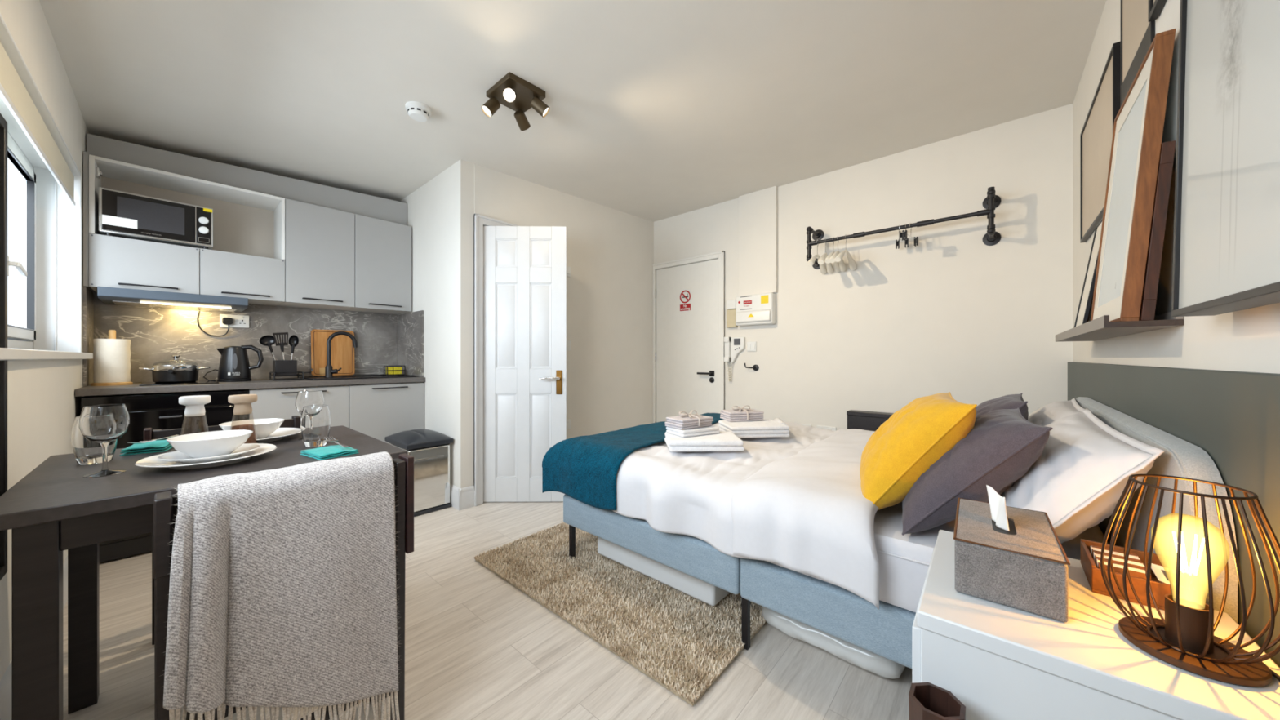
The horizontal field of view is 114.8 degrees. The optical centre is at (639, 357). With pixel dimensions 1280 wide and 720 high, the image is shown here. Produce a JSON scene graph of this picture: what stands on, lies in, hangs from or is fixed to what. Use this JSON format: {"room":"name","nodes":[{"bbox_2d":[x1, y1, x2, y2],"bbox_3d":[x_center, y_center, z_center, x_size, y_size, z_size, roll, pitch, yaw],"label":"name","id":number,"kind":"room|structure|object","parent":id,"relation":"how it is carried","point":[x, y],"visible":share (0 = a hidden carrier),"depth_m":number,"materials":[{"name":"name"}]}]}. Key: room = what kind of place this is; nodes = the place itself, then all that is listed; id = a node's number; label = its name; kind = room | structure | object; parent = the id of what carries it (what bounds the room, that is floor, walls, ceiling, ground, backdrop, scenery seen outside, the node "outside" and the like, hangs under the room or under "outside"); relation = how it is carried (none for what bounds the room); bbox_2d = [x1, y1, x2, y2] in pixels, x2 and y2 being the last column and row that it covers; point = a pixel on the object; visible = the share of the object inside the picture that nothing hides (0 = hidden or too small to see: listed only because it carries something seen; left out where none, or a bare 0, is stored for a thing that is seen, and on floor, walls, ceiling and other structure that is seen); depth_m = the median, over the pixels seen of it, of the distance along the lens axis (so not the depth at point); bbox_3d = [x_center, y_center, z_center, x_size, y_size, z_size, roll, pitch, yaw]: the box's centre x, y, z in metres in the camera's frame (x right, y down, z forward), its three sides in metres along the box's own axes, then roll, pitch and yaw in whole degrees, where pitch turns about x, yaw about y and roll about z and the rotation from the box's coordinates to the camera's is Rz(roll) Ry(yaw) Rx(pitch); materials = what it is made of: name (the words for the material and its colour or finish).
{"room":"studio apartment","nodes":[
{"label":"studio apartment","id":0,"kind":"room"},
{"bbox_2d":[0,0,93,680],"bbox_3d":[-1.631,-0.270,0.901,4.480,2.620,0.235,0,0,41],"label":"wall","id":1,"kind":"structure","parent":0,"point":[43,406],"depth_m":1.47,"materials":[{"name":"white paint"}]},
{"bbox_2d":[0,112,7,580],"bbox_3d":[-1.457,-0.028,0.879,0.550,1.175,0.029,0,0,41],"label":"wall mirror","id":2,"kind":"object","parent":1,"relation":"attached to","point":[3,124],"visible":1,"depth_m":1.05,"materials":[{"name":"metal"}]},
{"bbox_2d":[0,41,75,205],"bbox_3d":[-1.658,-0.849,0.992,3.240,0.162,0.045,0,0,41],"label":"roller blind","id":3,"kind":"object","parent":1,"relation":"attached to","point":[13,92],"visible":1,"depth_m":1.45,"materials":[{"name":"beige fabric"}]},
{"bbox_2d":[0,13,81,352],"bbox_3d":[-1.701,-0.485,0.949,3.310,0.920,0.194,0,0,41],"label":"window","id":4,"kind":"structure","parent":1,"relation":"attached to","point":[21,332],"depth_m":2.01,"materials":[{"name":"white plastic"}]},
{"bbox_2d":[90,259,398,382],"bbox_3d":[-2.723,-0.270,2.977,0.100,2.620,1.915,0,0,41],"label":"wall","id":5,"kind":"structure","parent":0,"point":[91,290],"depth_m":3.13,"materials":[{"name":"white paint"}]},
{"bbox_2d":[82,286,93,386],"bbox_3d":[-3.054,-0.113,2.268,0.302,0.527,0.011,0,0,41],"label":"backsplash","id":6,"kind":"structure","parent":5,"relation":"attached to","point":[87,295],"depth_m":2.21,"materials":[{"name":"grey stone"}]},
{"bbox_2d":[83,151,284,306],"bbox_3d":[-2.774,-0.734,2.557,0.367,0.712,0.810,0,0,41],"label":"upper cabinet","id":7,"kind":"object","parent":5,"relation":"attached to","point":[246,259],"depth_m":2.49,"materials":[{"name":"grey laminate"}]},
{"bbox_2d":[98,186,213,249],"bbox_3d":[-2.845,-0.787,2.429,0.319,0.250,0.424,0,0,41],"label":"microwave","id":8,"kind":"object","parent":7,"relation":"in","point":[122,214],"visible":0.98,"depth_m":2.32,"materials":[{"name":"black metal"}]},
{"bbox_2d":[97,286,248,312],"bbox_3d":[-2.803,-0.342,2.492,0.380,0.068,0.575,0,0,41],"label":"hood","id":9,"kind":"object","parent":7,"relation":"attached to","point":[108,295],"visible":1,"depth_m":2.38,"materials":[{"name":"grey metal"}]},
{"bbox_2d":[86,133,407,225],"bbox_3d":[-2.564,-1.187,2.904,0.215,0.221,1.606,0,0,41],"label":"bulkhead","id":10,"kind":"object","parent":7,"relation":"on","point":[358,203],"visible":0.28,"depth_m":2.72,"materials":[{"name":"grey laminate"}]},
{"bbox_2d":[93,293,396,382],"bbox_3d":[-2.645,-0.113,2.975,0.012,0.527,1.591,0,0,41],"label":"backsplash","id":11,"kind":"structure","parent":5,"relation":"attached to","point":[155,335],"depth_m":2.80,"materials":[{"name":"grey stone"}]},
{"bbox_2d":[219,314,248,328],"bbox_3d":[-2.776,-0.251,2.806,0.013,0.086,0.145,0,0,41],"label":"wall socket","id":12,"kind":"object","parent":11,"relation":"attached to","point":[238,321],"visible":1,"depth_m":2.81,"materials":[{"name":"white plastic"}]},
{"bbox_2d":[277,198,355,310],"bbox_3d":[-2.375,-0.727,3.012,0.367,0.698,0.395,0,0,41],"label":"upper cabinet","id":13,"kind":"object","parent":5,"relation":"attached to","point":[320,241],"visible":0.94,"depth_m":2.91,"materials":[{"name":"grey laminate"}]},
{"bbox_2d":[343,213,411,314],"bbox_3d":[-2.114,-0.727,3.310,0.367,0.698,0.392,0,0,41],"label":"upper cabinet","id":14,"kind":"object","parent":5,"relation":"attached to","point":[383,248],"visible":0.94,"depth_m":3.20,"materials":[{"name":"grey laminate"}]},
{"bbox_2d":[398,159,474,488],"bbox_3d":[-1.642,-0.270,3.235,1.185,2.620,0.100,0,0,41],"label":"wall","id":15,"kind":"structure","parent":0,"point":[441,211],"depth_m":2.94,"materials":[{"name":"white paint"}]},
{"bbox_2d":[397,310,423,377],"bbox_3d":[-1.907,-0.111,3.393,0.542,0.523,0.011,0,0,41],"label":"backsplash","id":16,"kind":"structure","parent":15,"relation":"attached to","point":[410,325],"depth_m":3.35,"materials":[{"name":"grey stone"}]},
{"bbox_2d":[483,226,567,502],"bbox_3d":[-0.839,0.045,2.929,0.619,1.980,0.100,0,0,-1],"label":"door","id":17,"kind":"structure","parent":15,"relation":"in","point":[525,268],"depth_m":2.94,"materials":[{"name":"white paint"}]},
{"bbox_2d":[62,501,911,719],"bbox_3d":[-0.765,1.090,2.676,5.720,0.100,4.245,0,0,41],"label":"floor","id":18,"kind":"structure","parent":0,"point":[477,646],"depth_m":1.39,"materials":[{"name":"grey wood"}]},
{"bbox_2d":[80,389,248,562],"bbox_3d":[-2.735,0.612,2.400,0.584,0.836,0.596,0,0,41],"label":"oven","id":19,"kind":"object","parent":18,"relation":"on","point":[161,411],"visible":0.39,"depth_m":2.17,"materials":[{"name":"black metal"}]},
{"bbox_2d":[0,425,407,719],"bbox_3d":[-1.236,0.665,1.245,0.730,0.750,0.722,0,0,41],"label":"dining table","id":20,"kind":"object","parent":18,"relation":"on","point":[53,509],"visible":0.51,"depth_m":0.87,"materials":[{"name":"black wood"}]},
{"bbox_2d":[71,415,117,465],"bbox_3d":[-1.511,0.225,1.136,0.079,0.130,0.079,0,0,41],"label":"tumbler","id":21,"kind":"object","parent":20,"relation":"on","point":[86,451],"visible":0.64,"depth_m":1.11,"materials":[{"name":"clear glass"}]},
{"bbox_2d":[78,404,129,477],"bbox_3d":[-1.337,0.204,1.024,0.078,0.171,0.078,0,0,41],"label":"wine glass","id":22,"kind":"object","parent":20,"relation":"on","point":[105,424],"visible":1,"depth_m":1.01,"materials":[{"name":"clear glass"}]},
{"bbox_2d":[78,404,129,442],"bbox_3d":[-1.337,0.165,1.024,0.078,0.092,0.078,0,0,41],"label":"bowl","id":23,"kind":"object","parent":22,"relation":"on","point":[107,423],"depth_m":1.00,"materials":[{"name":"clear glass"}]},
{"bbox_2d":[119,440,173,455],"bbox_3d":[-1.548,0.280,1.298,0.090,0.024,0.150,0,0,-37],"label":"napkin","id":24,"kind":"object","parent":20,"relation":"on","point":[159,446],"visible":0.84,"depth_m":1.26,"materials":[{"name":"teal fabric"}]},
{"bbox_2d":[178,395,210,435],"bbox_3d":[-1.402,0.205,1.291,0.076,0.169,0.076,0,0,41],"label":"mill","id":25,"kind":"object","parent":20,"relation":"on","point":[195,422],"visible":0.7,"depth_m":1.27,"materials":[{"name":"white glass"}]},
{"bbox_2d":[134,443,276,469],"bbox_3d":[-1.197,0.279,1.145,0.272,0.022,0.272,0,0,41],"label":"dinner plate","id":26,"kind":"object","parent":20,"relation":"on","point":[153,461],"visible":0.6,"depth_m":1.09,"materials":[{"name":"white ceramic"}]},
{"bbox_2d":[157,443,260,463],"bbox_3d":[-1.197,0.272,1.145,0.198,0.022,0.198,0,0,41],"label":"plate","id":27,"kind":"object","parent":26,"relation":"on","point":[177,455],"visible":0.68,"depth_m":1.11,"materials":[{"name":"white ceramic"}]},
{"bbox_2d":[166,430,253,458],"bbox_3d":[-1.197,0.245,1.145,0.168,0.058,0.168,0,0,41],"label":"bowl","id":28,"kind":"object","parent":27,"relation":"on","point":[213,443],"visible":0.94,"depth_m":1.12,"materials":[{"name":"white ceramic"}]},
{"bbox_2d":[227,394,257,443],"bbox_3d":[-1.288,0.205,1.329,0.076,0.169,0.076,0,0,41],"label":"mill","id":29,"kind":"object","parent":20,"relation":"on","point":[242,402],"visible":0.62,"depth_m":1.31,"materials":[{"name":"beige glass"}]},
{"bbox_2d":[255,427,301,443],"bbox_3d":[-1.355,0.279,1.435,0.272,0.022,0.272,0,0,41],"label":"dinner plate","id":30,"kind":"object","parent":20,"relation":"on","point":[281,433],"visible":0.29,"depth_m":1.49,"materials":[{"name":"white ceramic"}]},
{"bbox_2d":[218,418,284,439],"bbox_3d":[-1.355,0.254,1.435,0.168,0.058,0.168,0,0,41],"label":"bowl","id":31,"kind":"object","parent":30,"relation":"on","point":[264,428],"visible":0.53,"depth_m":1.43,"materials":[{"name":"white ceramic"}]},
{"bbox_2d":[295,390,324,439],"bbox_3d":[-1.184,0.204,1.471,0.082,0.171,0.082,0,0,41],"label":"wine glass","id":32,"kind":"object","parent":20,"relation":"on","point":[306,397],"visible":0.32,"depth_m":1.44,"materials":[{"name":"clear glass"}]},
{"bbox_2d":[295,390,324,414],"bbox_3d":[-1.184,0.165,1.471,0.082,0.092,0.082,0,0,41],"label":"bowl","id":33,"kind":"object","parent":32,"relation":"on","point":[306,397],"depth_m":1.44,"materials":[{"name":"clear glass"}]},
{"bbox_2d":[300,404,330,447],"bbox_3d":[-1.072,0.225,1.355,0.079,0.130,0.079,0,0,41],"label":"tumbler","id":34,"kind":"object","parent":20,"relation":"on","point":[315,421],"visible":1,"depth_m":1.33,"materials":[{"name":"clear glass"}]},
{"bbox_2d":[299,444,359,460],"bbox_3d":[-0.937,0.282,1.237,0.135,0.019,0.100,0,0,31],"label":"napkin","id":35,"kind":"object","parent":20,"relation":"on","point":[335,451],"visible":1,"depth_m":1.21,"materials":[{"name":"teal fabric"}]},
{"bbox_2d":[143,415,300,644],"bbox_3d":[-1.490,0.653,1.506,0.477,0.793,0.437,0,0,41],"label":"folding chair","id":36,"kind":"object","parent":18,"relation":"on","point":[295,422],"visible":0.1,"depth_m":1.50,"materials":[{"name":"black wood"}]},
{"bbox_2d":[153,453,413,719],"bbox_3d":[-0.910,0.653,1.058,0.477,0.793,0.437,0,0,41],"label":"folding chair","id":37,"kind":"object","parent":18,"relation":"on","point":[165,504],"visible":0.23,"depth_m":0.79,"materials":[{"name":"black wood"}]},
{"bbox_2d":[162,451,402,719],"bbox_3d":[-0.756,0.582,0.906,0.158,0.692,0.400,0,0,41],"label":"throw","id":38,"kind":"object","parent":37,"relation":"on","point":[282,588],"visible":1,"depth_m":0.86,"materials":[{"name":"grey fabric"}]},
{"bbox_2d":[247,385,349,427],"bbox_3d":[-2.374,0.616,2.818,0.594,0.848,0.500,0,0,41],"label":"base cabinet","id":39,"kind":"object","parent":18,"relation":"on","point":[277,402],"visible":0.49,"depth_m":2.60,"materials":[{"name":"grey laminate"}]},
{"bbox_2d":[348,382,424,443],"bbox_3d":[-2.046,0.616,3.192,0.594,0.848,0.490,0,0,41],"label":"base cabinet","id":40,"kind":"object","parent":18,"relation":"on","point":[379,411],"visible":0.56,"depth_m":3.00,"materials":[{"name":"grey laminate"}]},
{"bbox_2d":[75,376,425,396],"bbox_3d":[-2.425,0.170,2.782,0.595,0.036,1.611,0,0,41],"label":"countertop","id":41,"kind":"structure","parent":40,"relation":"on","point":[134,388],"depth_m":2.39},
{"bbox_2d":[90,329,133,386],"bbox_3d":[-2.928,-0.001,2.273,0.144,0.306,0.144,0,0,41],"label":"roll","id":42,"kind":"object","parent":41,"relation":"on","point":[112,355],"visible":1,"depth_m":2.23,"materials":[{"name":"white paper"}]},
{"bbox_2d":[138,380,218,386],"bbox_3d":[-2.743,0.149,2.446,0.410,0.006,0.300,0,0,41],"label":"cooktop","id":43,"kind":"object","parent":41,"relation":"in","point":[197,382],"visible":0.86,"depth_m":2.35,"materials":[{"name":"black glass"}]},
{"bbox_2d":[138,354,209,382],"bbox_3d":[-2.764,0.064,2.401,0.245,0.165,0.292,0,0,-12],"label":"saucepan","id":44,"kind":"object","parent":43,"relation":"on","point":[160,373],"visible":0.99,"depth_m":2.39,"materials":[{"name":"black metal"}]},
{"bbox_2d":[203,345,263,382],"bbox_3d":[-2.619,0.034,2.642,0.254,0.235,0.168,0,0,6],"label":"kettle","id":45,"kind":"object","parent":41,"relation":"on","point":[234,365],"visible":1,"depth_m":2.59,"materials":[{"name":"black plastic"}]},
{"bbox_2d":[269,360,312,380],"bbox_3d":[-2.429,0.085,2.857,0.180,0.135,0.214,0,0,41],"label":"utensil holder","id":46,"kind":"object","parent":41,"relation":"on","point":[280,367],"visible":1,"depth_m":2.80,"materials":[{"name":"black metal"}]},
{"bbox_2d":[311,328,355,376],"bbox_3d":[-2.392,-0.039,3.196,0.044,0.355,0.275,0,0,41],"label":"chopping board","id":47,"kind":"object","parent":41,"relation":"on","point":[342,346],"visible":0.95,"depth_m":3.19,"materials":[{"name":"brown wood"}]},
{"bbox_2d":[324,331,357,377],"bbox_3d":[-2.224,-0.027,3.050,0.200,0.342,0.065,0,0,-39],"label":"tap","id":48,"kind":"object","parent":41,"relation":"on","point":[329,371],"visible":0.98,"depth_m":3.00,"materials":[{"name":"black metal"}]},
{"bbox_2d":[299,373,416,380],"bbox_3d":[-2.151,0.146,3.143,0.460,0.012,0.650,0,0,41],"label":"sink","id":49,"kind":"object","parent":41,"relation":"in","point":[354,376],"visible":0.76,"depth_m":3.06,"materials":[{"name":"black metal"}]},
{"bbox_2d":[384,429,453,516],"bbox_3d":[-1.555,0.776,2.880,0.424,0.528,0.297,0,0,41],"label":"stool","id":50,"kind":"object","parent":18,"relation":"on","point":[429,449],"visible":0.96,"depth_m":2.76,"materials":[{"name":"silver metal"}]},
{"bbox_2d":[473,522,766,706],"bbox_3d":[-0.070,1.026,1.971,1.359,0.028,0.856,0,0,41],"label":"rug","id":51,"kind":"object","parent":18,"relation":"on","point":[683,642],"visible":0.83,"depth_m":1.66,"materials":[{"name":"beige carpet"}]},
{"bbox_2d":[597,537,729,605],"bbox_3d":[0.214,0.934,2.083,0.705,0.153,0.555,0,0,41],"label":"storage box","id":52,"kind":"object","parent":51,"relation":"on","point":[710,594],"visible":0.15,"depth_m":1.82,"materials":[{"name":"white plastic"}]},
{"bbox_2d":[761,606,905,679],"bbox_3d":[0.728,0.971,1.528,0.470,0.127,0.349,0,0,41],"label":"bag","id":53,"kind":"object","parent":18,"relation":"on","point":[866,660],"visible":0.27,"depth_m":1.37,"materials":[{"name":"white plastic"}]},
{"bbox_2d":[846,409,893,431],"bbox_3d":[1.880,0.719,2.813,0.823,0.643,0.110,0,0,41],"label":"bedside table","id":54,"kind":"object","parent":18,"relation":"on","point":[857,420],"visible":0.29,"depth_m":2.96,"materials":[{"name":"black wood"}]},
{"bbox_2d":[563,396,1237,668],"bbox_3d":[0.794,0.608,1.964,1.985,0.865,1.690,0,0,41],"label":"bed","id":55,"kind":"object","parent":18,"relation":"on","point":[886,632],"visible":0.25,"depth_m":1.21,"materials":[{"name":"blue fabric"}]},
{"bbox_2d":[765,502,1109,612],"bbox_3d":[0.794,0.602,1.990,1.917,0.200,1.397,0,0,41],"label":"mattress","id":56,"kind":"object","parent":55,"relation":"on","point":[904,560],"visible":0.02,"depth_m":1.14,"materials":[{"name":"white fabric"}]},
{"bbox_2d":[576,419,864,560],"bbox_3d":[0.451,0.552,2.314,1.189,0.264,1.579,0,0,41],"label":"duvet","id":57,"kind":"object","parent":56,"relation":"on","point":[689,493],"visible":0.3,"depth_m":1.68,"materials":[{"name":"white fabric"}]},
{"bbox_2d":[542,413,723,510],"bbox_3d":[0.190,0.556,2.539,0.578,0.286,1.570,0,0,41],"label":"throw","id":58,"kind":"object","parent":57,"relation":"on","point":[584,468],"visible":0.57,"depth_m":1.97,"materials":[{"name":"teal fabric"}]},
{"bbox_2d":[664,431,744,451],"bbox_3d":[0.297,0.396,1.950,0.346,0.052,0.249,0,0,-1],"label":"folded towel","id":59,"kind":"object","parent":57,"relation":"on","point":[722,441],"visible":0.97,"depth_m":1.84,"materials":[{"name":"white fabric"}]},
{"bbox_2d":[666,426,719,437],"bbox_3d":[0.259,0.354,2.010,0.221,0.030,0.154,0,0,-29],"label":"folded towel","id":60,"kind":"object","parent":59,"relation":"on","point":[708,429],"visible":0.86,"depth_m":1.95,"materials":[{"name":"white fabric"}]},
{"bbox_2d":[664,409,713,429],"bbox_3d":[0.243,0.300,2.021,0.207,0.075,0.156,0,0,-36],"label":"towel","id":61,"kind":"object","parent":60,"relation":"on","point":[683,421],"visible":1,"depth_m":1.98,"materials":[{"name":"beige fabric"}]},
{"bbox_2d":[718,419,789,438],"bbox_3d":[0.624,0.392,2.274,0.323,0.060,0.242,0,0,-7],"label":"folded towel","id":62,"kind":"object","parent":57,"relation":"on","point":[765,428],"visible":0.84,"depth_m":2.17,"materials":[{"name":"white fabric"}]},
{"bbox_2d":[720,404,764,422],"bbox_3d":[0.593,0.320,2.391,0.216,0.081,0.166,0,0,-11],"label":"towel","id":63,"kind":"object","parent":62,"relation":"on","point":[739,414],"visible":1,"depth_m":2.34,"materials":[{"name":"beige fabric"}]},
{"bbox_2d":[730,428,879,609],"bbox_3d":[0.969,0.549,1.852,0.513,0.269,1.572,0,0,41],"label":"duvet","id":64,"kind":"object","parent":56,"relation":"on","point":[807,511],"visible":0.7,"depth_m":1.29,"materials":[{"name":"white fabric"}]},
{"bbox_2d":[859,391,977,510],"bbox_3d":[0.909,0.298,1.372,0.304,0.346,0.464,0,0,30],"label":"cushion","id":65,"kind":"object","parent":64,"relation":"on","point":[917,435],"visible":0.83,"depth_m":1.22,"materials":[{"name":"yellow fabric"}]},
{"bbox_2d":[902,408,1052,535],"bbox_3d":[0.986,0.330,1.243,0.315,0.334,0.468,0,0,35],"label":"cushion","id":66,"kind":"object","parent":56,"relation":"on","point":[1002,446],"visible":0.71,"depth_m":1.09,"materials":[{"name":"grey fabric"}]},
{"bbox_2d":[975,392,1028,420],"bbox_3d":[1.376,0.319,1.666,0.292,0.337,0.444,0,0,41],"label":"cushion","id":67,"kind":"object","parent":56,"relation":"on","point":[1011,401],"visible":0.23,"depth_m":1.53,"materials":[{"name":"grey fabric"}]},
{"bbox_2d":[1027,397,1093,426],"bbox_3d":[1.651,0.337,1.687,0.256,0.315,0.699,0,0,41],"label":"pillow","id":68,"kind":"object","parent":56,"relation":"on","point":[1046,415],"visible":0.2,"depth_m":1.59,"materials":[{"name":"white fabric"}]},
{"bbox_2d":[1000,408,1164,543],"bbox_3d":[1.179,0.340,1.174,0.280,0.342,0.758,0,0,41],"label":"pillow","id":69,"kind":"object","parent":56,"relation":"on","point":[1083,468],"visible":0.59,"depth_m":0.94,"materials":[{"name":"white fabric"}]},
{"bbox_2d":[908,682,965,719],"bbox_3d":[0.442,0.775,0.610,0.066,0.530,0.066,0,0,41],"label":"basket","id":70,"kind":"object","parent":18,"relation":"on","point":[926,700],"visible":1,"depth_m":0.62,"materials":[{"name":"brown plastic"}]},
{"bbox_2d":[911,529,1279,719],"bbox_3d":[0.744,0.730,0.718,0.409,0.620,0.431,0,0,41],"label":"bedside table","id":71,"kind":"object","parent":18,"relation":"on","point":[1002,662],"visible":0.66,"depth_m":0.61,"materials":[{"name":"white paint"}]},
{"bbox_2d":[953,497,1070,622],"bbox_3d":[0.703,0.370,0.792,0.146,0.097,0.272,0,0,39],"label":"tissue box","id":72,"kind":"object","parent":71,"relation":"on","point":[1024,567],"visible":0.85,"depth_m":0.70,"materials":[{"name":"grey fabric"}]},
{"bbox_2d":[986,484,1009,531],"bbox_3d":[0.696,0.292,0.794,0.014,0.068,0.088,0,0,23],"label":"tissue","id":73,"kind":"object","parent":72,"relation":"on","point":[997,503],"visible":1,"depth_m":0.80,"materials":[{"name":"paper"}]},
{"bbox_2d":[1080,538,1205,610],"bbox_3d":[0.902,0.395,0.745,0.123,0.050,0.140,0,0,41],"label":"wooden tray","id":74,"kind":"object","parent":71,"relation":"on","point":[1094,575],"visible":0.53,"depth_m":0.72,"materials":[{"name":"brown wood"}]},
{"bbox_2d":[1151,563,1195,590],"bbox_3d":[0.906,0.375,0.698,0.043,0.019,0.056,0,0,41],"label":"card","id":75,"kind":"object","parent":74,"relation":"in","point":[1162,573],"visible":0.46,"depth_m":0.70,"materials":[{"name":"white paper"}]},
{"bbox_2d":[1160,569,1183,586],"bbox_3d":[0.906,0.375,0.695,0.023,0.012,0.030,0,0,41],"label":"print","id":76,"kind":"object","parent":75,"relation":"on","point":[1165,578],"depth_m":0.70},
{"bbox_2d":[1100,474,1279,686],"bbox_3d":[0.770,0.300,0.571,0.168,0.237,0.204,0,0,41],"label":"table lamp","id":77,"kind":"object","parent":71,"relation":"on","point":[1185,640],"visible":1,"depth_m":0.57,"materials":[{"name":"brown metal"}]},
{"bbox_2d":[1164,593,1213,653],"bbox_3d":[0.782,0.378,0.584,0.042,0.059,0.042,0,0,41],"label":"socket","id":78,"kind":"object","parent":77,"relation":"attached to","point":[1193,613],"depth_m":0.57,"materials":[{"name":"brown metal"}]},
{"bbox_2d":[474,164,653,439],"bbox_3d":[-0.545,-0.270,3.690,0.100,2.620,2.032,0,0,40],"label":"wall","id":79,"kind":"structure","parent":0,"point":[611,251],"depth_m":3.81,"materials":[{"name":"white paint"}]},
{"bbox_2d":[457,484,475,510],"bbox_3d":[-0.539,0.968,3.608,0.016,0.145,2.146,0,0,40],"label":"baseboard","id":80,"kind":"structure","parent":79,"relation":"attached to","point":[468,492],"depth_m":2.83,"materials":[{"name":"white paint"}]},
{"bbox_2d":[473,213,519,506],"bbox_3d":[-0.953,0.015,3.190,0.138,2.050,0.754,0,0,41],"label":"trim","id":81,"kind":"structure","parent":79,"relation":"attached to","point":[479,220],"depth_m":2.89,"materials":[{"name":"white paint"}]},
{"bbox_2d":[39,0,1106,222],"bbox_3d":[-0.341,-1.491,2.371,4.480,0.438,3.945,0,0,41],"label":"ceiling","id":82,"kind":"structure","parent":0,"point":[660,109],"depth_m":2.01,"materials":[{"name":"paint"}]},
{"bbox_2d":[404,101,431,121],"bbox_3d":[-1.186,-1.312,2.193,0.124,0.059,0.124,0,0,41],"label":"smoke detector","id":83,"kind":"object","parent":82,"relation":"attached to","point":[417,111],"visible":1,"depth_m":2.16,"materials":[{"name":"white plastic"}]},
{"bbox_2d":[481,71,550,130],"bbox_3d":[-0.625,-1.290,2.082,0.262,0.133,0.270,0,0,41],"label":"ceiling spotlight","id":84,"kind":"object","parent":82,"relation":"attached to","point":[512,91],"visible":1,"depth_m":2.06,"materials":[{"name":"brown metal"}]},
{"bbox_2d":[653,103,1072,430],"bbox_3d":[1.343,-0.270,3.450,3.370,2.620,0.100,0,0,41],"label":"wall","id":85,"kind":"structure","parent":0,"point":[968,318],"depth_m":2.88,"materials":[{"name":"white paint"}]},
{"bbox_2d":[655,258,718,422],"bbox_3d":[0.454,0.045,4.156,0.777,1.978,0.104,0,0,41],"label":"door","id":86,"kind":"structure","parent":85,"relation":"in","point":[686,353],"depth_m":4.14,"materials":[{"name":"white paint"}]},
{"bbox_2d":[652,250,724,422],"bbox_3d":[0.467,0.018,4.136,0.866,2.045,0.026,0,0,41],"label":"trim","id":87,"kind":"structure","parent":85,"relation":"attached to","point":[720,255],"depth_m":3.88,"materials":[{"name":"white paint"}]},
{"bbox_2d":[724,336,745,381],"bbox_3d":[0.864,0.011,3.751,0.177,0.413,0.080,0,0,41],"label":"intercom","id":88,"kind":"object","parent":85,"relation":"attached to","point":[734,346],"visible":1,"depth_m":3.76,"materials":[{"name":"white plastic"}]},
{"bbox_2d":[735,292,775,325],"bbox_3d":[1.009,-0.422,3.604,0.345,0.265,0.110,0,0,41],"label":"box","id":89,"kind":"object","parent":85,"relation":"attached to","point":[757,308],"visible":1,"depth_m":3.56,"materials":[{"name":"white plastic"}]},
{"bbox_2d":[738,186,777,296],"bbox_3d":[1.041,-1.025,3.626,0.353,0.930,0.035,0,0,41],"label":"wall panel","id":90,"kind":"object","parent":85,"relation":"attached to","point":[757,210],"depth_m":3.60,"materials":[{"name":"white paint"}]},
{"bbox_2d":[806,186,1000,269],"bbox_3d":[1.760,-0.872,2.866,1.151,0.320,0.230,0,0,41],"label":"rail","id":91,"kind":"object","parent":85,"relation":"attached to","point":[992,237],"visible":0.87,"depth_m":2.62,"materials":[{"name":"black metal"}]},
{"bbox_2d":[1072,0,1279,373],"bbox_3d":[1.272,-0.270,0.889,0.100,2.620,4.045,0,0,41],"label":"wall","id":92,"kind":"structure","parent":0,"point":[1248,340],"depth_m":1.03,"materials":[{"name":"white paint"}]},
{"bbox_2d":[1080,41,1119,243],"bbox_3d":[1.919,-0.833,1.719,0.018,0.535,0.775,0,0,41],"label":"framed print","id":93,"kind":"object","parent":92,"relation":"attached to","point":[1096,134],"visible":0.71,"depth_m":1.68},
{"bbox_2d":[1055,311,1183,342],"bbox_3d":[1.596,-0.092,1.429,0.122,0.035,1.186,0,0,41],"label":"ledge","id":94,"kind":"object","parent":92,"relation":"attached to","point":[1100,328],"visible":0.98,"depth_m":1.09,"materials":[{"name":"grey wood"}]},
{"bbox_2d":[1074,217,1102,327],"bbox_3d":[1.702,-0.304,1.547,0.075,0.431,0.230,0,0,41],"label":"framed print","id":95,"kind":"object","parent":94,"relation":"on","point":[1087,291],"visible":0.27,"depth_m":1.55},
{"bbox_2d":[1090,28,1176,321],"bbox_3d":[1.379,-0.431,1.165,0.086,0.687,0.470,0,0,41],"label":"framed print","id":96,"kind":"object","parent":94,"relation":"on","point":[1139,122],"visible":0.84,"depth_m":1.05,"materials":[{"name":"white paper"}]},
{"bbox_2d":[1138,140,1176,320],"bbox_3d":[1.386,-0.299,1.149,0.052,0.421,0.464,0,0,41],"label":"framed print","id":97,"kind":"object","parent":94,"relation":"on","point":[1150,288],"visible":0.43,"depth_m":0.98},
{"bbox_2d":[1120,0,1155,107],"bbox_3d":[1.525,-1.000,1.260,0.007,0.640,0.375,0,0,41],"label":"framed print","id":98,"kind":"object","parent":92,"relation":"attached to","point":[1137,34],"visible":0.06,"depth_m":1.28},
{"bbox_2d":[1147,0,1165,22],"bbox_3d":[1.234,-1.093,0.936,0.016,0.375,0.435,0,0,41],"label":"framed print","id":99,"kind":"object","parent":92,"relation":"attached to","point":[1154,7],"visible":1,"depth_m":1.08},
{"bbox_2d":[1067,361,1279,667],"bbox_3d":[1.566,0.522,1.318,0.022,0.996,2.807,0,0,41],"label":"headboard","id":100,"kind":"object","parent":92,"relation":"attached to","point":[1233,417],"visible":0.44,"depth_m":0.70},
{"bbox_2d":[1171,0,1279,316],"bbox_3d":[0.732,-0.589,0.404,0.068,1.022,0.972,0,0,41],"label":"framed print","id":101,"kind":"object","parent":92,"relation":"attached to","point":[1226,247],"visible":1,"depth_m":0.62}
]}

